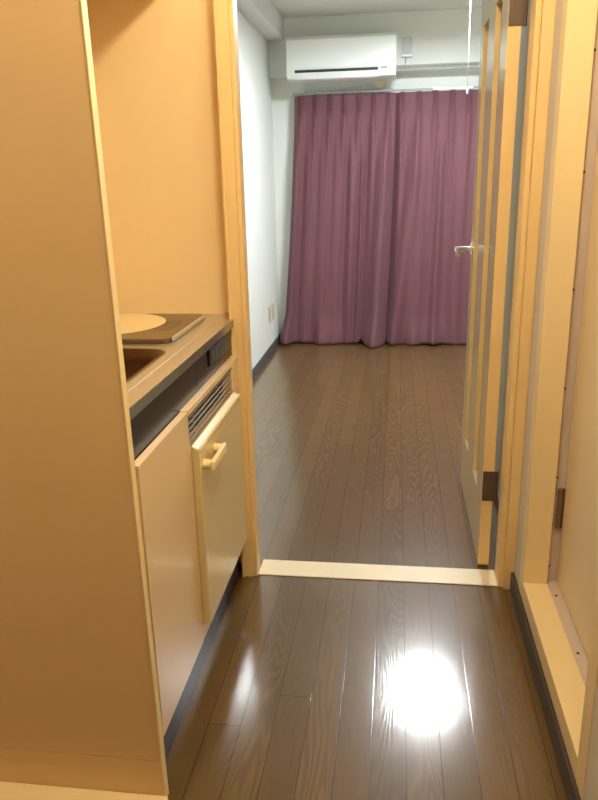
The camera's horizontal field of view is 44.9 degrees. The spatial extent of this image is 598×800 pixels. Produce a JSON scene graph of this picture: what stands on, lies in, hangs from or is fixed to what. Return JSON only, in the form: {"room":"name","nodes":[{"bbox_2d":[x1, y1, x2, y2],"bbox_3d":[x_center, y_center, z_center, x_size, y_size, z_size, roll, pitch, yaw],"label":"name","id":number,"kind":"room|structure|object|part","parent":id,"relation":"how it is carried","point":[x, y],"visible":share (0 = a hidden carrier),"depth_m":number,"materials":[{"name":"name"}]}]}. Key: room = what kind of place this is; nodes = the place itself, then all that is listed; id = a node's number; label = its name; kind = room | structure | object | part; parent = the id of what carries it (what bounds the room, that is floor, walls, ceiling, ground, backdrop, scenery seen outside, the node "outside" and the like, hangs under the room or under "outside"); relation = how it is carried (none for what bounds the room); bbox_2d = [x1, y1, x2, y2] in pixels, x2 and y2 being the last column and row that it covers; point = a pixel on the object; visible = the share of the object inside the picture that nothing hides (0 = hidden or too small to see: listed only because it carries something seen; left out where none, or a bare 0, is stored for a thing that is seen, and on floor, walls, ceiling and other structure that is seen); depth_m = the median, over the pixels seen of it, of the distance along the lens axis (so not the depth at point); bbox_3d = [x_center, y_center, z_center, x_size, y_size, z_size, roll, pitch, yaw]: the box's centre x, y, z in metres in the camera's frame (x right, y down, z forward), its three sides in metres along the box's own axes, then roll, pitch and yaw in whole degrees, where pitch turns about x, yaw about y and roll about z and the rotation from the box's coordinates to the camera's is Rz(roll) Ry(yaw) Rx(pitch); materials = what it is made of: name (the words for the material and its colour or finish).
{"room":"studio apartment","nodes":[
{"label":"studio apartment","id":0,"kind":"room"},
{"bbox_2d":[0,0,168,796],"bbox_3d":[-0.596,-0.283,1.237,0.586,2.349,0.020,1,17,7],"label":"wall","id":1,"kind":"structure","parent":0,"point":[80,704],"depth_m":1.32,"materials":[{"name":"beige paint"}]},
{"bbox_3d":[-0.573,0.792,1.564,0.584,0.101,0.018,1,17,7],"label":"panel","id":2,"kind":"part","parent":1,"relation":"part of","materials":[{"name":"beige laminate"}]},
{"bbox_2d":[0,781,167,799],"bbox_3d":[-0.575,0.850,1.523,0.592,0.014,0.094,1,17,7],"label":"baseboard","id":3,"kind":"structure","parent":1,"relation":"attached to","point":[8,790],"depth_m":1.53,"materials":[{"name":"beige paint"}]},
{"bbox_2d":[87,0,241,562],"bbox_3d":[-0.470,-0.575,2.187,0.580,2.350,0.040,1,17,7],"label":"wall","id":4,"kind":"structure","parent":0,"point":[155,67],"depth_m":2.11,"materials":[{"name":"beige paint"}]},
{"bbox_2d":[237,9,278,368],"bbox_3d":[-0.453,-1.097,3.902,0.080,2.350,3.520,1,17,7],"label":"wall","id":5,"kind":"structure","parent":0,"point":[255,81],"depth_m":4.92,"materials":[{"name":"white paint"}]},
{"bbox_2d":[252,334,279,378],"bbox_3d":[-0.384,0.000,4.229,0.009,0.058,3.519,1,17,7],"label":"baseboard","id":6,"kind":"structure","parent":5,"relation":"attached to","point":[274,344],"depth_m":5.23,"materials":[{"name":"grey plastic"}]},
{"bbox_2d":[268,306,270,322],"bbox_3d":[-0.219,-0.638,5.404,0.008,0.120,0.070,1,17,7],"label":"wall outlet","id":7,"kind":"object","parent":5,"relation":"attached to","point":[269,307],"visible":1,"depth_m":5.38,"materials":[{"name":"beige plastic"}]},
{"bbox_2d":[271,303,273,319],"bbox_3d":[-0.200,-0.682,5.546,0.008,0.120,0.070,1,17,7],"label":"wall outlet","id":8,"kind":"object","parent":5,"relation":"attached to","point":[272,304],"visible":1,"depth_m":5.53,"materials":[{"name":"beige plastic"}]},
{"bbox_2d":[166,341,566,799],"bbox_3d":[0.562,0.581,2.433,2.800,0.050,7.220,1,17,7],"label":"floor","id":9,"kind":"structure","parent":0,"point":[306,688],"depth_m":2.08,"materials":[{"name":"brown wood"}]},
{"bbox_2d":[135,412,202,736],"bbox_3d":[-0.543,0.362,1.615,0.555,0.612,0.330,1,17,7],"label":"base cabinet","id":10,"kind":"object","parent":9,"relation":"on","point":[163,469],"visible":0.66,"depth_m":1.54,"materials":[{"name":"beige wood"}]},
{"bbox_2d":[163,560,238,758],"bbox_3d":[-0.266,0.646,1.953,0.017,0.140,0.878,1,17,7],"label":"baseboard","id":11,"kind":"structure","parent":10,"relation":"attached to","point":[179,712],"depth_m":1.90,"materials":[{"name":"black plastic"}]},
{"bbox_2d":[180,356,246,640],"bbox_3d":[-0.463,0.235,2.028,0.602,0.612,0.543,1,17,7],"label":"mini fridge","id":12,"kind":"object","parent":9,"relation":"on","point":[214,414],"visible":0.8,"depth_m":1.88,"materials":[{"name":"beige plastic"}]},
{"bbox_2d":[122,314,233,419],"bbox_3d":[-0.528,-0.076,1.815,0.576,0.114,0.970,1,17,7],"label":"countertop","id":13,"kind":"structure","parent":12,"relation":"on","point":[150,368],"depth_m":1.76,"materials":[{"name":"metal"}]},
{"bbox_2d":[123,348,164,381],"bbox_3d":[-0.555,-0.011,1.603,0.434,0.114,0.445,1,17,7],"label":"sink basin","id":14,"kind":"object","parent":13,"relation":"in","point":[137,361],"depth_m":1.77,"materials":[{"name":"metal"}]},
{"bbox_2d":[119,313,203,342],"bbox_3d":[-0.517,-0.206,2.025,0.441,0.014,0.365,1,17,7],"label":"electric stove","id":15,"kind":"object","parent":13,"relation":"on","point":[135,327],"visible":0.53,"depth_m":1.99,"materials":[{"name":"brown metal"}]},
{"bbox_3d":[-0.542,-0.215,2.038,0.330,0.004,0.330,7,19,26],"label":"hot plate","id":16,"kind":"part","parent":15,"relation":"part of","materials":[{"name":"beige metal"}]},
{"bbox_3d":[-0.302,-0.200,1.990,0.005,0.012,0.308,1,17,7],"label":"trim","id":17,"kind":"part","parent":15,"relation":"part of","materials":[{"name":"metal"}]},
{"bbox_2d":[130,330,231,460],"bbox_3d":[-0.260,-0.025,1.746,0.017,0.134,0.878,1,17,7],"label":"fascia","id":18,"kind":"object","parent":13,"relation":"attached to","point":[156,416],"visible":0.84,"depth_m":1.61,"materials":[{"name":"black plastic"}]},
{"bbox_3d":[-0.299,0.054,1.488,0.010,0.134,0.332,1,17,7],"label":"panel","id":19,"kind":"part","parent":18,"relation":"part of","materials":[{"name":"brown wood"}]},
{"bbox_3d":[-0.268,-0.039,1.711,0.010,0.086,0.153,1,17,7],"label":"panel","id":20,"kind":"part","parent":18,"relation":"part of","materials":[{"name":"brown wood"}]},
{"bbox_3d":[-0.232,-0.119,1.970,0.010,0.086,0.392,1,17,7],"label":"panel","id":21,"kind":"part","parent":18,"relation":"part of","materials":[{"name":"brown wood"}]},
{"bbox_3d":[-0.216,0.153,1.722,0.023,0.025,0.025,1,17,7],"label":"handle post","id":22,"kind":"part","parent":12,"relation":"part of","materials":[{"name":"beige plastic"}]},
{"bbox_3d":[-0.234,-0.007,1.923,0.032,0.098,0.543,1,17,7],"label":"grille frame","id":23,"kind":"part","parent":12,"relation":"part of","materials":[{"name":"beige plastic"}]},
{"bbox_3d":[-0.202,0.121,1.824,0.023,0.025,0.025,1,17,7],"label":"handle post","id":24,"kind":"part","parent":12,"relation":"part of","materials":[{"name":"beige plastic"}]},
{"bbox_3d":[-0.207,0.271,1.966,0.020,0.477,0.454,1,17,7],"label":"door","id":25,"kind":"part","parent":12,"relation":"part of","materials":[{"name":"beige plastic"}]},
{"bbox_2d":[258,559,497,585],"bbox_3d":[0.255,0.571,2.395,0.774,0.004,0.098,1,17,7],"label":"threshold","id":26,"kind":"object","parent":9,"relation":"on","point":[438,575],"visible":1,"depth_m":2.39,"materials":[{"name":"beige wood"}]},
{"bbox_2d":[271,70,478,333],"bbox_3d":[1.051,-1.599,5.442,2.685,2.350,0.080,1,17,7],"label":"wall","id":27,"kind":"structure","parent":0,"point":[282,102],"depth_m":5.40,"materials":[{"name":"white paint"}]},
{"bbox_2d":[290,86,478,95],"bbox_3d":[0.855,-2.226,5.187,1.847,0.024,0.088,1,17,7],"label":"rail","id":28,"kind":"object","parent":27,"relation":"attached to","point":[469,87],"visible":0.7,"depth_m":5.18,"materials":[{"name":"grey plastic"}]},
{"bbox_2d":[279,92,395,348],"bbox_3d":[0.259,-1.308,5.415,0.894,1.839,0.201,1,17,7],"label":"curtain","id":29,"kind":"object","parent":28,"relation":"hanging from","point":[343,152],"visible":1,"depth_m":5.45,"materials":[{"name":"fabric"}]},
{"bbox_2d":[385,89,477,345],"bbox_3d":[1.198,-1.310,5.351,1.122,1.838,0.152,1,17,7],"label":"curtain","id":30,"kind":"object","parent":28,"relation":"hanging from","point":[435,141],"visible":0.59,"depth_m":5.37,"materials":[{"name":"fabric"}]},
{"bbox_2d":[270,0,481,17],"bbox_3d":[0.509,-1.715,1.736,2.800,0.050,7.220,1,17,7],"label":"ceiling","id":31,"kind":"structure","parent":0,"point":[286,8],"depth_m":4.82,"materials":[{"name":"paint"}]},
{"bbox_2d":[236,0,282,40],"bbox_3d":[-0.388,-2.132,3.513,0.115,0.145,3.400,1,17,7],"label":"beam","id":32,"kind":"structure","parent":31,"relation":"attached to","point":[263,15],"depth_m":4.54,"materials":[{"name":"white paint"}]},
{"bbox_2d":[268,7,481,78],"bbox_3d":[1.016,-2.512,5.061,2.485,0.380,0.120,1,17,7],"label":"beam","id":33,"kind":"structure","parent":31,"relation":"attached to","point":[438,36],"depth_m":5.03,"materials":[{"name":"white paint"}]},
{"bbox_2d":[286,32,396,86],"bbox_3d":[0.297,-2.355,5.035,0.756,0.326,0.208,1,17,7],"label":"air conditioner","id":34,"kind":"object","parent":33,"relation":"attached to","point":[365,56],"depth_m":4.94,"materials":[{"name":"white plastic"}]},
{"bbox_2d":[295,67,377,72],"bbox_3d":[0.257,-2.271,4.979,0.574,0.018,0.032,1,17,7],"label":"air vent","id":35,"kind":"object","parent":34,"relation":"attached to","point":[297,69],"depth_m":4.96,"materials":[{"name":"plastic"}]},
{"bbox_3d":[0.283,-2.369,4.926,0.748,0.184,0.008,1,17,7],"label":"panel","id":36,"kind":"part","parent":34,"relation":"part of","materials":[{"name":"white plastic"}]},
{"bbox_3d":[0.575,-2.267,5.127,0.092,0.092,0.012,1,17,7],"label":"pipe cap","id":37,"kind":"part","parent":34,"relation":"part of","materials":[{"name":"beige plastic"}]},
{"bbox_2d":[396,54,411,72],"bbox_3d":[0.737,-2.356,5.065,0.110,0.117,0.032,1,17,7],"label":"plug","id":38,"kind":"object","parent":34,"relation":"attached to","point":[402,55],"visible":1,"depth_m":5.04,"materials":[{"name":"white plastic"}]},
{"bbox_2d":[402,37,411,53],"bbox_3d":[0.754,-2.469,5.042,0.070,0.110,0.008,1,17,7],"label":"wall socket","id":39,"kind":"object","parent":33,"relation":"attached to","point":[406,41],"visible":1,"depth_m":5.04,"materials":[{"name":"white plastic"}]},
{"bbox_2d":[466,0,470,93],"bbox_3d":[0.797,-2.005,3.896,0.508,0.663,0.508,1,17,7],"label":"pull cord","id":40,"kind":"object","parent":31,"relation":"attached to","point":[470,0],"visible":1,"depth_m":3.95,"materials":[{"name":"white fabric"}]},
{"bbox_2d":[494,0,530,494],"bbox_3d":[1.331,-0.712,2.501,1.135,2.350,1.100,1,17,7],"label":"wall","id":41,"kind":"structure","parent":0,"point":[524,38],"depth_m":2.62,"materials":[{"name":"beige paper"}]},
{"bbox_2d":[495,492,499,512],"bbox_3d":[0.788,0.374,2.906,0.010,0.060,1.085,1,17,7],"label":"baseboard","id":42,"kind":"structure","parent":41,"relation":"attached to","point":[498,495],"depth_m":2.80,"materials":[{"name":"grey plastic"}]},
{"bbox_2d":[514,0,597,799],"bbox_3d":[0.486,-0.046,0.373,0.100,2.350,3.460,1,17,7],"label":"wall","id":43,"kind":"structure","parent":0,"point":[591,784],"depth_m":1.90,"materials":[{"name":"paper"}]},
{"bbox_2d":[510,572,580,799],"bbox_3d":[0.451,1.059,0.671,0.011,0.064,3.373,1,17,7],"label":"baseboard","id":44,"kind":"structure","parent":43,"relation":"attached to","point":[563,762],"depth_m":1.73,"materials":[{"name":"brown plastic"}]},
{"bbox_2d":[519,0,597,799],"bbox_3d":[0.620,-0.255,1.508,0.068,1.953,0.781,1,17,7],"label":"door frame","id":45,"kind":"structure","parent":43,"relation":"attached to","point":[573,703],"depth_m":1.81,"materials":[{"name":"beige paint"}]},
{"bbox_3d":[0.641,0.653,1.783,0.068,0.054,0.671,1,17,7],"label":"sill","id":46,"kind":"part","parent":45,"relation":"part of","materials":[{"name":"beige paint"}]},
{"bbox_2d":[547,11,597,687],"bbox_3d":[0.684,-0.257,1.499,0.061,1.889,0.778,1,17,7],"label":"door","id":47,"kind":"structure","parent":43,"relation":"in","point":[572,579],"depth_m":1.84,"materials":[{"name":"beige wood"}]},
{"bbox_3d":[2.090,-1.054,3.569,0.080,2.350,3.520,1,17,7],"label":"wall","id":48,"kind":"structure","parent":0,"visible":0},
{"bbox_2d":[396,62,479,70],"bbox_3d":[1.464,-2.321,4.985,1.570,0.038,0.020,1,17,7],"label":"trim","id":49,"kind":"structure","parent":48,"relation":"attached to","point":[462,65],"depth_m":5.04,"materials":[{"name":"white plastic"}]},
{"bbox_3d":[0.231,-1.514,1.782,0.883,0.350,0.080,1,17,7],"label":"wall header","id":50,"kind":"structure","parent":0,"visible":0},
{"bbox_2d":[213,0,555,588],"bbox_3d":[0.230,-0.384,2.105,0.869,2.000,0.136,1,17,7],"label":"door frame","id":51,"kind":"structure","parent":50,"relation":"attached to","point":[542,12],"depth_m":2.04,"materials":[{"name":"beige paint"}]},
{"bbox_2d":[452,0,527,564],"bbox_3d":[0.620,-0.493,2.460,0.155,1.965,0.718,1,17,7],"label":"door","id":52,"kind":"structure","parent":50,"relation":"in","point":[502,20],"depth_m":2.32,"materials":[{"name":"beige paint"}]},
{"bbox_3d":[0.611,-0.556,2.708,0.070,0.030,0.128,1,17,7],"label":"lever","id":53,"kind":"part","parent":52,"relation":"part of","materials":[{"name":"silver metal"}]},
{"bbox_3d":[0.656,-0.575,2.753,0.008,0.049,0.049,1,17,7],"label":"handle","id":54,"kind":"part","parent":52,"relation":"part of","materials":[{"name":"silver metal"}]},
{"bbox_3d":[0.620,-0.448,2.328,0.004,1.512,0.144,1,17,7],"label":"glass pane","id":55,"kind":"part","parent":52,"relation":"part of","materials":[{"name":"white"}]}
]}

